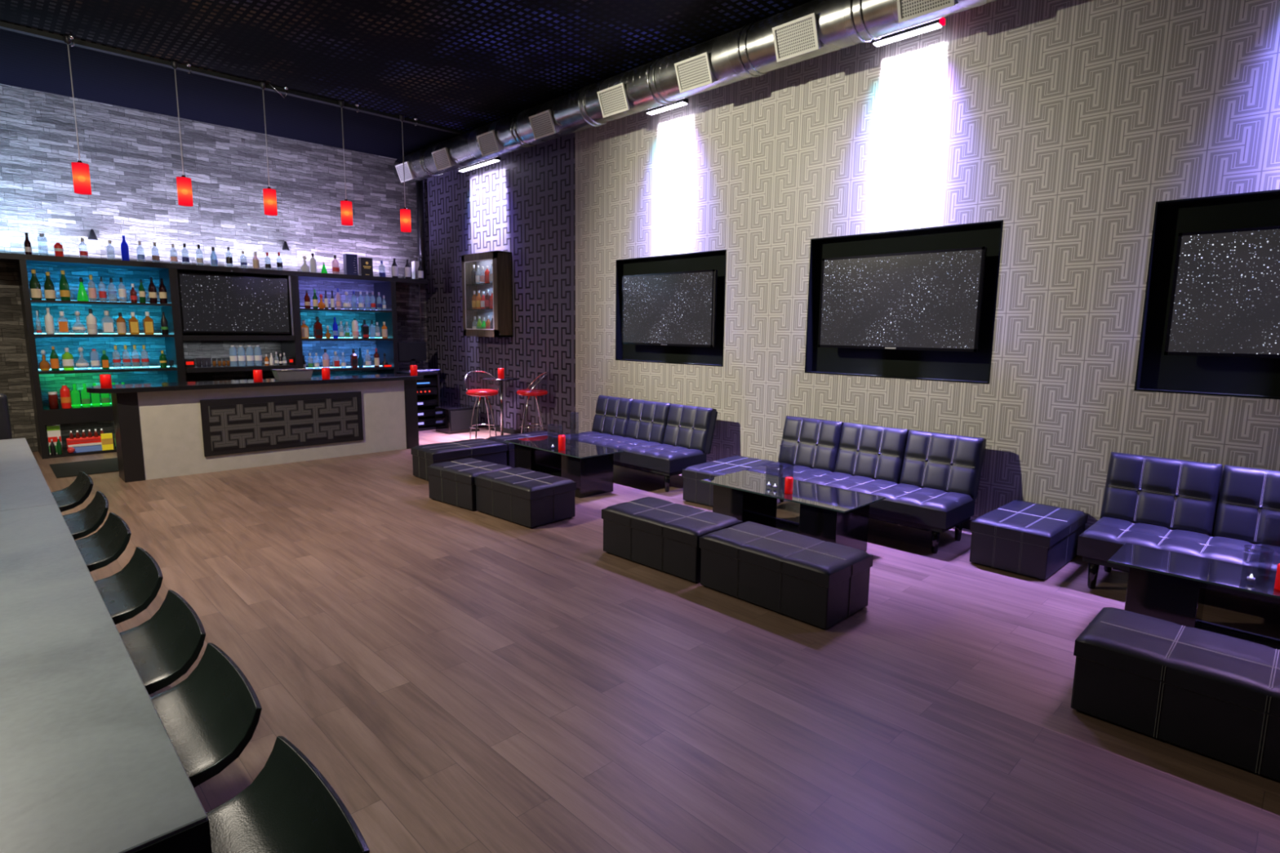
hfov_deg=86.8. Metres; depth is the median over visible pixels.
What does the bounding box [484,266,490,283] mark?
bottle
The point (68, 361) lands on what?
bottle
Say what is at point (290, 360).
display box
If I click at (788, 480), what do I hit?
pillar candle
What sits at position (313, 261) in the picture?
bottle
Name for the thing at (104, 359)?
bottle
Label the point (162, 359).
bottle
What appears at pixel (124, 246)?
bottle
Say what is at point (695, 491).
ottoman
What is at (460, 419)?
speaker grille
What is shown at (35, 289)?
bottle
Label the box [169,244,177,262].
bottle
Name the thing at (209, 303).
television
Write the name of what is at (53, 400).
storage jar
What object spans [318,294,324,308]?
bottle
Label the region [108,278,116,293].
bottle
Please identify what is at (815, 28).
air duct
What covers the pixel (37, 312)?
bottle
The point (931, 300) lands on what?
television
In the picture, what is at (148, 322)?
bottle
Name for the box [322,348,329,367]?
bottle
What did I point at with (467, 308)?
shelf
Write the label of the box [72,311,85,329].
bottle
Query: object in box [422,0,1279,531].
wall
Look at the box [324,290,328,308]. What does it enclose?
bottle
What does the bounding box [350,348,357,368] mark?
bottle
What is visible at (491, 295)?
bottle
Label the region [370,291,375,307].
bottle
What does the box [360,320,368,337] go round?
bottle
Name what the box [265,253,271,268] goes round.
bottle
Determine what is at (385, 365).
display box
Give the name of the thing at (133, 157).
wall
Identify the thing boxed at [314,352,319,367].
bottle
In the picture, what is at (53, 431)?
gift box
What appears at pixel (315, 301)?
bottle
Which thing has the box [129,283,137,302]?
bottle
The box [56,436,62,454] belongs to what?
bottle
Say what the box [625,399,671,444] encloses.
cushion
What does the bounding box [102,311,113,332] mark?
bottle
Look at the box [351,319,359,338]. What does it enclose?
bottle
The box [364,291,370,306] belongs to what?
bottle
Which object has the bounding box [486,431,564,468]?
ottoman
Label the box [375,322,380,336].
bottle
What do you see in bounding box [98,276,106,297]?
bottle
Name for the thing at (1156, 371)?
wall niche
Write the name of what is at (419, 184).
conduit pipe
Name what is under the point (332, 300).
bottle
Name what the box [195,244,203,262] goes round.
bottle
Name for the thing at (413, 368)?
pillar candle
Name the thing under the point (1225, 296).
television
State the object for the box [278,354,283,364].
bottle
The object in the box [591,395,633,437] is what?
cushion
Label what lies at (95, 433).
bottle
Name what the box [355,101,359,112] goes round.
ceiling hook
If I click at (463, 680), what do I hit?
floor
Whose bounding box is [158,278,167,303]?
bottle
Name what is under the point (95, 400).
bottle
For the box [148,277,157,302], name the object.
bottle
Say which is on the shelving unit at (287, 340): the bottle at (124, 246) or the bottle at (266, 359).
the bottle at (266, 359)
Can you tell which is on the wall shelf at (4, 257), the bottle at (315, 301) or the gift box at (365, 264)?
the gift box at (365, 264)
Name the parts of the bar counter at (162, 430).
leg, carved panel, leg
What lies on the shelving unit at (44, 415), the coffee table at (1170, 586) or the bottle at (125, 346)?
the bottle at (125, 346)
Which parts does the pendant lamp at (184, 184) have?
cord, lamp shade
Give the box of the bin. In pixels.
[271,368,314,380]
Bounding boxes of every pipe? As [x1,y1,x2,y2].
[414,208,423,368]
[415,180,426,279]
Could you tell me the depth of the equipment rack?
12.24 m
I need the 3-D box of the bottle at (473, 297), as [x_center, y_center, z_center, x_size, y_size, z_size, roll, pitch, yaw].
[-2.944,-2.250,12.036,0.097,0.320,0.100,-7,11,-44]
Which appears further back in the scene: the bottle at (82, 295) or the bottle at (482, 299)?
the bottle at (482, 299)
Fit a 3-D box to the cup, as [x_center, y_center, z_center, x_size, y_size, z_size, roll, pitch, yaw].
[3.436,0.856,3.803,0.036,0.016,0.035,-7,11,-44]
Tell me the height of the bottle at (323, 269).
0.200 m
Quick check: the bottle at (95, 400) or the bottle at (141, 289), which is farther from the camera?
the bottle at (141, 289)
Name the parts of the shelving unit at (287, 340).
panel, shelf, shelf, panel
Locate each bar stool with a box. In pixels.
[464,370,499,439]
[516,371,548,433]
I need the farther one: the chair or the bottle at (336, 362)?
the bottle at (336, 362)
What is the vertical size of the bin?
0.136 m
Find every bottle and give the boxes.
[23,232,32,254]
[29,269,42,299]
[35,311,41,333]
[39,349,50,371]
[44,271,55,300]
[44,307,54,333]
[49,346,59,370]
[49,439,55,455]
[53,242,63,256]
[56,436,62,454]
[58,270,71,300]
[58,311,68,332]
[59,385,71,408]
[62,347,74,370]
[69,431,73,439]
[71,383,80,408]
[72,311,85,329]
[75,346,88,365]
[75,431,79,438]
[76,277,88,301]
[79,238,88,256]
[80,383,90,407]
[81,430,85,438]
[85,308,97,334]
[88,275,97,297]
[88,429,92,437]
[90,349,100,365]
[90,383,100,406]
[93,429,97,436]
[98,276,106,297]
[100,350,109,369]
[100,393,110,406]
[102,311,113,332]
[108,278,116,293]
[112,345,120,362]
[115,312,126,334]
[118,278,126,297]
[120,235,129,261]
[122,345,130,362]
[128,311,139,334]
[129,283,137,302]
[132,345,139,362]
[137,240,145,259]
[138,280,146,302]
[141,345,149,361]
[142,311,154,334]
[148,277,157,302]
[151,242,159,260]
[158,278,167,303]
[159,350,167,368]
[160,311,168,334]
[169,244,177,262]
[182,243,189,262]
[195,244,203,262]
[210,247,217,264]
[226,247,232,263]
[229,345,237,360]
[237,345,245,360]
[240,250,247,265]
[246,345,253,360]
[253,251,259,268]
[254,345,262,360]
[264,354,269,365]
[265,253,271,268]
[269,353,274,365]
[276,252,282,266]
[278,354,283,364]
[301,255,310,271]
[301,320,309,338]
[302,355,306,368]
[304,290,311,308]
[308,352,313,367]
[310,253,316,272]
[312,288,318,308]
[313,316,322,338]
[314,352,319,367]
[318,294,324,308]
[320,262,327,273]
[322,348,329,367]
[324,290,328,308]
[324,325,330,337]
[330,290,334,308]
[332,254,339,271]
[332,317,337,338]
[333,351,339,367]
[336,288,341,306]
[339,320,344,336]
[341,352,346,366]
[342,291,351,306]
[345,321,350,336]
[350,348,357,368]
[351,290,357,306]
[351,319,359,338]
[357,347,363,368]
[358,291,364,306]
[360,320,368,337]
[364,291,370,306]
[365,349,371,364]
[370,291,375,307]
[373,348,379,367]
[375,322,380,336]
[377,292,382,307]
[379,260,385,276]
[381,321,387,337]
[382,352,387,365]
[391,257,398,277]
[404,259,411,278]
[417,262,423,279]
[471,265,476,284]
[471,290,476,309]
[475,265,479,282]
[475,290,481,309]
[476,316,482,328]
[480,266,484,282]
[480,291,484,308]
[480,317,485,328]
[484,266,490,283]
[484,289,490,308]
[485,315,490,328]
[488,262,492,281]
[489,290,493,308]
[489,315,493,328]
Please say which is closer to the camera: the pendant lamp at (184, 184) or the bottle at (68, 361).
the pendant lamp at (184, 184)
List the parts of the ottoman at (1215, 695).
lid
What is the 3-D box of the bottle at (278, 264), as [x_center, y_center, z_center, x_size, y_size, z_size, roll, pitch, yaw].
[-5.959,-2.723,11.179,0.088,0.300,0.086,-7,11,-44]
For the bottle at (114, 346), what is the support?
on the shelving unit at (44, 415)
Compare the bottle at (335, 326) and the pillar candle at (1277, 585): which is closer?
the pillar candle at (1277, 585)
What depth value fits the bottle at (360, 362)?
12.23 m
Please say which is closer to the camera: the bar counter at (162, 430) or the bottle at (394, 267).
the bar counter at (162, 430)
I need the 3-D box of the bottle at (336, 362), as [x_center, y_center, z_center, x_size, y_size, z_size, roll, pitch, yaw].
[-5.371,-1.176,11.950,0.099,0.302,0.074,-7,11,-44]
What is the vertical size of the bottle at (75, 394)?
0.330 m
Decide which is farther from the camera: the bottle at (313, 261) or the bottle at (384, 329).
the bottle at (384, 329)
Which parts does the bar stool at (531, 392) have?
leg, leg, seat, rail, leg, leg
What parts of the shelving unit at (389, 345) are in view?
panel, shelf, shelf, shelf, panel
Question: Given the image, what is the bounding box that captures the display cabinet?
[461,250,513,337]
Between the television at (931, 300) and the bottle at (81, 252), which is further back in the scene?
the bottle at (81, 252)
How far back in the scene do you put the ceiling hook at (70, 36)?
7.45 m
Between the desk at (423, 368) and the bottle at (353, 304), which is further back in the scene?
the desk at (423, 368)
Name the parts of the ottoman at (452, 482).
lid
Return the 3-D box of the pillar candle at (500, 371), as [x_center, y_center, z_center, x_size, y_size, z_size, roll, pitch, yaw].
[-2.275,-0.873,11.070,0.100,0.180,0.100,-7,11,-44]
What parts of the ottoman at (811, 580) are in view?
lid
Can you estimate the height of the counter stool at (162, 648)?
0.954 m
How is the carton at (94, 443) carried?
on the shelving unit at (44, 415)
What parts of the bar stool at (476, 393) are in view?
leg, leg, seat, rail, leg, leg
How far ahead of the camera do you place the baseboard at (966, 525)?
11.89 m
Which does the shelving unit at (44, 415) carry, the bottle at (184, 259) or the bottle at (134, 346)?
the bottle at (134, 346)
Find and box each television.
[177,272,290,333]
[622,269,717,346]
[817,246,986,351]
[1164,226,1279,358]
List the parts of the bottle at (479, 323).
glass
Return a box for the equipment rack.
[396,371,439,431]
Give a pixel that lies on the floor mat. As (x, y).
(104, 465)
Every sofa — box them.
[564,395,717,492]
[746,415,986,553]
[1076,452,1279,605]
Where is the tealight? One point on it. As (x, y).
(1251, 577)
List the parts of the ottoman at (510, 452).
lid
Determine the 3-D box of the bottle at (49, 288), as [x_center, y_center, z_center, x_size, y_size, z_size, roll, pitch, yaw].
[-8.028,-1.908,9.190,0.111,0.374,0.109,-7,11,-44]
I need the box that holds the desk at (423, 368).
[399,367,440,372]
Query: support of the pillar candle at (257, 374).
on the bar counter at (162, 430)
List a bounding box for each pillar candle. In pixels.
[99,373,111,387]
[253,368,262,382]
[321,367,329,378]
[409,364,417,375]
[497,368,504,378]
[558,434,565,450]
[784,476,793,493]
[1274,563,1279,590]
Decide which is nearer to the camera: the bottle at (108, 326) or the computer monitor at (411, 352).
the bottle at (108, 326)
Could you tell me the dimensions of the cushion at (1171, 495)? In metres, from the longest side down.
0.678 x 0.540 x 0.122 m
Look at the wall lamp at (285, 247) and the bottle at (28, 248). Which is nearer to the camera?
the bottle at (28, 248)
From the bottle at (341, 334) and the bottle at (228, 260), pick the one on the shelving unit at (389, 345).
the bottle at (341, 334)
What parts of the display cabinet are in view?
silver trim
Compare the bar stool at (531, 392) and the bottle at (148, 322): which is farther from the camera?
the bar stool at (531, 392)
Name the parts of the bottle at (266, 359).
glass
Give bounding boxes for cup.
[1247,576,1255,581]
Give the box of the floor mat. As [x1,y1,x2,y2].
[49,457,118,478]
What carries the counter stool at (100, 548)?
on the floor
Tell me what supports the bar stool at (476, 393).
on the floor
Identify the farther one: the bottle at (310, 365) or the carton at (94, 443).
the bottle at (310, 365)
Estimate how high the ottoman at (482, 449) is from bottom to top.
0.389 m
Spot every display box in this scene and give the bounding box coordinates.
[184,358,195,367]
[285,356,293,364]
[382,364,391,367]
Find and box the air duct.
[393,0,998,184]
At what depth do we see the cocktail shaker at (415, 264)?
13.02 m
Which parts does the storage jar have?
lid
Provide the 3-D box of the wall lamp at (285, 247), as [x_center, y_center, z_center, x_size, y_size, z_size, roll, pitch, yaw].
[-6.117,-3.118,11.680,0.123,0.150,0.138,0,8,-7]
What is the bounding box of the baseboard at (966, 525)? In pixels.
[479,422,972,529]
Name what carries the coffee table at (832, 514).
on the floor
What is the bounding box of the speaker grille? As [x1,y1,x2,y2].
[450,408,478,431]
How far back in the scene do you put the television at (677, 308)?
8.76 m
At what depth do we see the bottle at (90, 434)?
9.67 m
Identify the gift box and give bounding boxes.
[45,424,62,454]
[342,253,358,275]
[357,257,373,276]
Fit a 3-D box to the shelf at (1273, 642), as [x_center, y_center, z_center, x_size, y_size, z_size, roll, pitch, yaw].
[3.558,1.261,3.874,0.370,0.015,0.570,-7,11,-44]
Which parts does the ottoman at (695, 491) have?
lid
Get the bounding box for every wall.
[0,84,427,452]
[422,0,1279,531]
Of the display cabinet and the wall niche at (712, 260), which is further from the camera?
the display cabinet
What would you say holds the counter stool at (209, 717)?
on the floor
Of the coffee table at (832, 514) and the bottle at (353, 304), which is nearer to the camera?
the coffee table at (832, 514)
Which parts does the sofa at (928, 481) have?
seat, frame rail, seat, leg, leg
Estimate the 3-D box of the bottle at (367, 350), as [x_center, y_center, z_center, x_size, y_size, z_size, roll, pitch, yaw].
[-4.967,-1.239,12.348,0.101,0.324,0.099,-7,11,-44]
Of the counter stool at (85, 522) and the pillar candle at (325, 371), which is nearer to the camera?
the counter stool at (85, 522)
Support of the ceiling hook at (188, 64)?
attached to the ceiling
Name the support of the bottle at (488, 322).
in the display cabinet
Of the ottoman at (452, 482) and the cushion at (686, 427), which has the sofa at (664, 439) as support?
the cushion at (686, 427)
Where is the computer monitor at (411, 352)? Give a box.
[397,342,426,369]
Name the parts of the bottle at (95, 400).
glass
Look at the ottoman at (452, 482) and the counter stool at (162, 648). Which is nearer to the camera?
the counter stool at (162, 648)
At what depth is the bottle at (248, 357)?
10.92 m
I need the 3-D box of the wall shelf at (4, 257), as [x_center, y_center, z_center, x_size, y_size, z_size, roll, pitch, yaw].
[-6.522,-2.513,10.953,6.250,0.085,0.740,-7,11,-44]
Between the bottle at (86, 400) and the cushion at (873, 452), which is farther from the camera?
the bottle at (86, 400)
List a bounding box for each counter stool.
[51,471,93,511]
[62,490,108,539]
[75,512,131,572]
[94,546,163,624]
[119,590,205,694]
[150,642,262,787]
[206,735,369,852]
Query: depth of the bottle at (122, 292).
9.73 m
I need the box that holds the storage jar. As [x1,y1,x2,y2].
[48,391,58,408]
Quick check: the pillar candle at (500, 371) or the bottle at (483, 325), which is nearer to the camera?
the pillar candle at (500, 371)
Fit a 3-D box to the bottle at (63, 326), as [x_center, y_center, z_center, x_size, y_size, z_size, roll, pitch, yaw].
[-7.962,-1.431,9.329,0.110,0.312,0.082,-7,11,-44]
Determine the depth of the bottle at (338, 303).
11.84 m
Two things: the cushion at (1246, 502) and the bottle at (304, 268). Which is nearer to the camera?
the cushion at (1246, 502)
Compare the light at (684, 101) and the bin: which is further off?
the bin
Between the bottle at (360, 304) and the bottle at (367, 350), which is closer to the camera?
the bottle at (360, 304)
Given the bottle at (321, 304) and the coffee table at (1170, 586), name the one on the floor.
the coffee table at (1170, 586)
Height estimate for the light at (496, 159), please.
0.072 m
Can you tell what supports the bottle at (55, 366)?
on the shelving unit at (44, 415)
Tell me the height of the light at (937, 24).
0.072 m
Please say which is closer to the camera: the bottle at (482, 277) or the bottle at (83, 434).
the bottle at (83, 434)
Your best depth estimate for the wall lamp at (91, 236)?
9.84 m
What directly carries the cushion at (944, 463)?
on the sofa at (928, 481)
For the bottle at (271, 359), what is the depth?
11.17 m
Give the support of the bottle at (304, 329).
on the shelving unit at (389, 345)
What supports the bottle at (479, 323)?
in the display cabinet
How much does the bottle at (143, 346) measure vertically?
0.343 m
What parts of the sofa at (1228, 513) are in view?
leg, leg, seat, seat, frame rail, panel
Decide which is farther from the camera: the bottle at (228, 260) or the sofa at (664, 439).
the bottle at (228, 260)
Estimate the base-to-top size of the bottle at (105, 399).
0.330 m
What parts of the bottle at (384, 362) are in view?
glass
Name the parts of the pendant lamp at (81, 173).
cord, lamp shade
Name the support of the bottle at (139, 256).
on the wall shelf at (4, 257)
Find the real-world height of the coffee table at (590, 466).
0.480 m
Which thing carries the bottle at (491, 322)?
in the display cabinet
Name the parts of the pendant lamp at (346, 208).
cord, lamp shade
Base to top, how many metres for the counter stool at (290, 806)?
0.954 m
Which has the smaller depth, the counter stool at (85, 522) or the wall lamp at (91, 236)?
the counter stool at (85, 522)
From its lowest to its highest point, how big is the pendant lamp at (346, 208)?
1.710 m
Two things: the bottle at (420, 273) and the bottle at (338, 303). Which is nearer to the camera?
the bottle at (338, 303)
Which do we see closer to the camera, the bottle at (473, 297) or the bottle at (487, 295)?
the bottle at (487, 295)
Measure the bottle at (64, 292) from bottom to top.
0.406 m
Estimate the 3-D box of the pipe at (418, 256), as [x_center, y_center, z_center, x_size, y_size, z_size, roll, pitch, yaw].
[-4.337,-2.690,13.306,0.140,3.060,0.024,-7,11,-44]
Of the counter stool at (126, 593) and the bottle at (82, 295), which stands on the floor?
the counter stool at (126, 593)
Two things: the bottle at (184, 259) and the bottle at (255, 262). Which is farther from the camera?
the bottle at (255, 262)
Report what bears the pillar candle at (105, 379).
on the bar counter at (162, 430)
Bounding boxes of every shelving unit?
[16,259,185,458]
[175,269,298,382]
[291,275,399,374]
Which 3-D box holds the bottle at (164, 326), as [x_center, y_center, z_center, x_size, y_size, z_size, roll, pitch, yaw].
[-7.128,-1.547,10.134,0.090,0.333,0.087,-7,11,-44]
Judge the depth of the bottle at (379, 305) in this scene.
12.34 m
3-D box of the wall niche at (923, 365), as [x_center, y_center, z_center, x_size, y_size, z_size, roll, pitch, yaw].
[2.585,-1.222,6.837,0.154,1.455,1.942,-7,11,-44]
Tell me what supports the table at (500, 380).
on the floor
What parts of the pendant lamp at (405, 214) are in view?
cord, lamp shade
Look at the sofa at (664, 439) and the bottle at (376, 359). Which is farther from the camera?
the bottle at (376, 359)
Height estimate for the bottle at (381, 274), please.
0.300 m
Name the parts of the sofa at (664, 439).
seat, frame rail, seat, leg, panel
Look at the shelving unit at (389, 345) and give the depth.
12.46 m
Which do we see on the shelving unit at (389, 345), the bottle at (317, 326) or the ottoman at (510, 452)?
the bottle at (317, 326)
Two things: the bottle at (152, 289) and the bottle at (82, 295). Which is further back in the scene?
the bottle at (152, 289)
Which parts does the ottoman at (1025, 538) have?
lid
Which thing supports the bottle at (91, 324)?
on the shelving unit at (44, 415)
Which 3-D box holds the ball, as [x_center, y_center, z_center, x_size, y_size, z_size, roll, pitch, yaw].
[-7.956,0.330,9.459,0.084,0.084,0.084,-7,11,-44]
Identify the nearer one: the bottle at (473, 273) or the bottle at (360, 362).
the bottle at (473, 273)
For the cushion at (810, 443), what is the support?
on the sofa at (928, 481)
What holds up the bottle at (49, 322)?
on the shelving unit at (44, 415)
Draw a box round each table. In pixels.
[482,377,519,435]
[504,435,624,497]
[699,470,885,551]
[1107,542,1279,649]
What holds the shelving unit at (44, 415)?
on the floor
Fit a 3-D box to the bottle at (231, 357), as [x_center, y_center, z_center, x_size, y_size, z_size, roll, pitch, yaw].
[-6.487,-1.127,10.789,0.107,0.330,0.105,-7,11,-44]
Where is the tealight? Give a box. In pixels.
[1247,573,1255,581]
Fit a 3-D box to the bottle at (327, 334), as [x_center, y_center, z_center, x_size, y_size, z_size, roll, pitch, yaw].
[-5.454,-1.656,11.819,0.090,0.227,0.088,-7,11,-44]
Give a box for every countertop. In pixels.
[0,438,212,852]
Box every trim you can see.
[0,21,466,134]
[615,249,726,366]
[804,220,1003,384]
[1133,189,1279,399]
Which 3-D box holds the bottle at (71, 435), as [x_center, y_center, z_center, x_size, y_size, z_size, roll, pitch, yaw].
[-8.025,0.120,9.545,0.044,0.110,0.043,-7,11,-44]
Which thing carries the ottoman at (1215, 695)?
on the floor
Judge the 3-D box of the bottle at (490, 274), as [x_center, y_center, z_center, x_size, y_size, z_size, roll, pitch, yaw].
[-2.533,-2.622,11.564,0.097,0.340,0.100,-7,11,-44]
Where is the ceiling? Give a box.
[0,0,813,159]
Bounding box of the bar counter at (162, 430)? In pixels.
[86,373,423,482]
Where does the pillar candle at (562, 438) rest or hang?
on the coffee table at (590, 466)
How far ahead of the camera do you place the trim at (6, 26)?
8.54 m
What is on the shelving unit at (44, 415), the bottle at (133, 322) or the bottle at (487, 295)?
the bottle at (133, 322)
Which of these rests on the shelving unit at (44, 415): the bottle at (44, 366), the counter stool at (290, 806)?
the bottle at (44, 366)
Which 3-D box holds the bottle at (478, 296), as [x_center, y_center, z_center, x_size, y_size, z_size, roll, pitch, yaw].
[-2.842,-2.234,11.933,0.097,0.320,0.100,-7,11,-44]
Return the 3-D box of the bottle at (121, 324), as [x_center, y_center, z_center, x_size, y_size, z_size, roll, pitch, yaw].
[-7.512,-1.492,9.791,0.107,0.312,0.105,-7,11,-44]
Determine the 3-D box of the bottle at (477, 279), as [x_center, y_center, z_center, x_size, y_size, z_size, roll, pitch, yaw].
[-2.837,-2.660,11.872,0.097,0.320,0.100,-7,11,-44]
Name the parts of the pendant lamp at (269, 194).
cord, lamp shade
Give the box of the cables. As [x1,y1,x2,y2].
[408,368,439,372]
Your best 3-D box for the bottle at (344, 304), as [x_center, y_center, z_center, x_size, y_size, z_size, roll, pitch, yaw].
[-5.192,-2.234,11.978,0.145,0.314,0.144,-7,11,-44]
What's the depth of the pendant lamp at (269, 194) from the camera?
9.09 m
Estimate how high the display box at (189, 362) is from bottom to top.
0.130 m
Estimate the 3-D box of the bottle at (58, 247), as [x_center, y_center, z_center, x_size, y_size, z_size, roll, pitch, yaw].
[-7.950,-2.414,9.252,0.100,0.190,0.097,-7,11,-44]
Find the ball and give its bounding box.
[66,447,75,453]
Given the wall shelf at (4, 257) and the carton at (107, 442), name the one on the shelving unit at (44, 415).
the carton at (107, 442)
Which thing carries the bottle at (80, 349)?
on the shelving unit at (44, 415)
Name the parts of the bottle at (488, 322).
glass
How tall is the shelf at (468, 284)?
0.015 m
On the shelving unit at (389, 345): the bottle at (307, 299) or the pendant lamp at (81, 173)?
the bottle at (307, 299)
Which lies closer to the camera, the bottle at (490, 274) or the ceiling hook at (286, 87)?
the ceiling hook at (286, 87)
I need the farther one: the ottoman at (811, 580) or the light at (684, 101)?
the light at (684, 101)
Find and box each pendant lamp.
[62,35,91,195]
[170,60,193,206]
[259,81,277,215]
[338,100,352,226]
[399,115,411,232]
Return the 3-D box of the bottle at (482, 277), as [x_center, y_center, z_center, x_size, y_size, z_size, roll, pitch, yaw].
[-2.736,-2.634,11.771,0.097,0.300,0.100,-7,11,-44]
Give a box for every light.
[457,156,500,172]
[645,97,688,115]
[871,17,945,47]
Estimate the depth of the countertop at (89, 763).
1.35 m
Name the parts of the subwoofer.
plate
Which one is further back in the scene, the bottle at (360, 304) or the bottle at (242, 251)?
the bottle at (360, 304)
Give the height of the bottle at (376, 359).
0.346 m
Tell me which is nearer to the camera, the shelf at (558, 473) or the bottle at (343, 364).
the shelf at (558, 473)
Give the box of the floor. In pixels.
[31,428,1279,852]
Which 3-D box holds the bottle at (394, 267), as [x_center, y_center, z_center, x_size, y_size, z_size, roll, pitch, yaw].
[-4.547,-2.933,12.546,0.115,0.360,0.113,-7,11,-44]
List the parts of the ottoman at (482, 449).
lid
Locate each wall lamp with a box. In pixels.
[87,229,97,240]
[281,241,289,250]
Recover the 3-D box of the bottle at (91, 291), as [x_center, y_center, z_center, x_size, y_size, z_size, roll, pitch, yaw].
[-7.713,-1.946,9.519,0.090,0.364,0.087,-7,11,-44]
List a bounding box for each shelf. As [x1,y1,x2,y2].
[0,253,427,284]
[466,282,492,286]
[466,308,493,310]
[546,471,561,476]
[759,517,799,533]
[1198,620,1279,649]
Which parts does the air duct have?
outlet frame, outlet frame, outlet frame, outlet frame, outlet frame, outlet frame, outlet frame, outlet frame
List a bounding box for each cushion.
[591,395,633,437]
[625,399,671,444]
[663,403,716,453]
[777,415,843,472]
[834,422,908,484]
[899,429,986,498]
[1100,452,1222,537]
[1213,464,1279,546]
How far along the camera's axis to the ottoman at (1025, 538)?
5.33 m
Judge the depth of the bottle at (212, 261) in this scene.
10.50 m
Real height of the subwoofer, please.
0.440 m
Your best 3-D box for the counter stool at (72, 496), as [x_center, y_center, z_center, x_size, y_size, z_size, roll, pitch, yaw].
[-3.460,0.793,3.857,0.464,0.954,0.587,9,11,44]
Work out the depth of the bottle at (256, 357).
11.00 m
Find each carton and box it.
[66,435,102,453]
[100,433,113,450]
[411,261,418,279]
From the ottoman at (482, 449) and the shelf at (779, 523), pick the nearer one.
the shelf at (779, 523)
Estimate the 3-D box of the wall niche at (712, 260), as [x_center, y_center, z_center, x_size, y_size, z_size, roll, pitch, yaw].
[0.399,-1.558,9.041,0.154,1.415,1.977,-7,11,-44]
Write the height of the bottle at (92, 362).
0.291 m
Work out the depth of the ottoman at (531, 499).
6.52 m
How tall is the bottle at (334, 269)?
0.330 m
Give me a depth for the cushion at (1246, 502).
4.75 m
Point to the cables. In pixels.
(419, 371)
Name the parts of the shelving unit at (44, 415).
panel, shelf, shelf, shelf, shelf, shelf, panel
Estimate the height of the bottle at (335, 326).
0.367 m
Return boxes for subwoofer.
[435,404,479,434]
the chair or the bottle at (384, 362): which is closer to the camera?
the chair
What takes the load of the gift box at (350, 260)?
on the wall shelf at (4, 257)
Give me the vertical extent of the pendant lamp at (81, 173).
1.695 m
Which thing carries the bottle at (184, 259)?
on the wall shelf at (4, 257)
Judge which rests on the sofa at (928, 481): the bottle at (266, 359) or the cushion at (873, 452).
the cushion at (873, 452)
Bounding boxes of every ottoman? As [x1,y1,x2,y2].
[410,438,507,480]
[426,457,513,511]
[474,467,576,528]
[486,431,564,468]
[601,496,742,582]
[681,455,775,506]
[699,521,873,629]
[968,499,1088,580]
[1071,607,1279,781]
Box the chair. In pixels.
[0,393,12,439]
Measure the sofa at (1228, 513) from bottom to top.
0.927 m
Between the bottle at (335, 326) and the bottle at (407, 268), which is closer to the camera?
the bottle at (335, 326)
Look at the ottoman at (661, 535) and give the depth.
5.28 m
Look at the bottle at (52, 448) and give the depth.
9.33 m
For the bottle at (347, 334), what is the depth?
12.00 m
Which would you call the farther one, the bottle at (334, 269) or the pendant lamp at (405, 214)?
the bottle at (334, 269)
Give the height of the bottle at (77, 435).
0.110 m
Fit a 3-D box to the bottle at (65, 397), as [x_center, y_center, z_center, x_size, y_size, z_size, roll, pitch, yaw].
[-7.996,-0.412,9.417,0.113,0.320,0.111,-7,11,-44]
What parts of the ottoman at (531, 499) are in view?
lid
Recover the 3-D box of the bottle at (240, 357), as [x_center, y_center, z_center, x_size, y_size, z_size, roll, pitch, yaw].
[-6.404,-1.138,10.870,0.107,0.330,0.105,-7,11,-44]
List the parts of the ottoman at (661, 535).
lid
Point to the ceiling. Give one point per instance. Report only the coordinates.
(465, 65)
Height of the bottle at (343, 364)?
0.281 m
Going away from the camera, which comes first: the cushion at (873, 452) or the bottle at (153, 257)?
the cushion at (873, 452)
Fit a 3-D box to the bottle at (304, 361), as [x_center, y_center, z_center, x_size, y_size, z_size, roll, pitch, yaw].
[-5.761,-1.097,11.595,0.058,0.238,0.056,-7,11,-44]
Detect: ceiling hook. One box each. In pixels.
[67,31,75,46]
[186,60,191,73]
[267,81,288,97]
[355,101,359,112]
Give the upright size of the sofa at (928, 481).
0.927 m

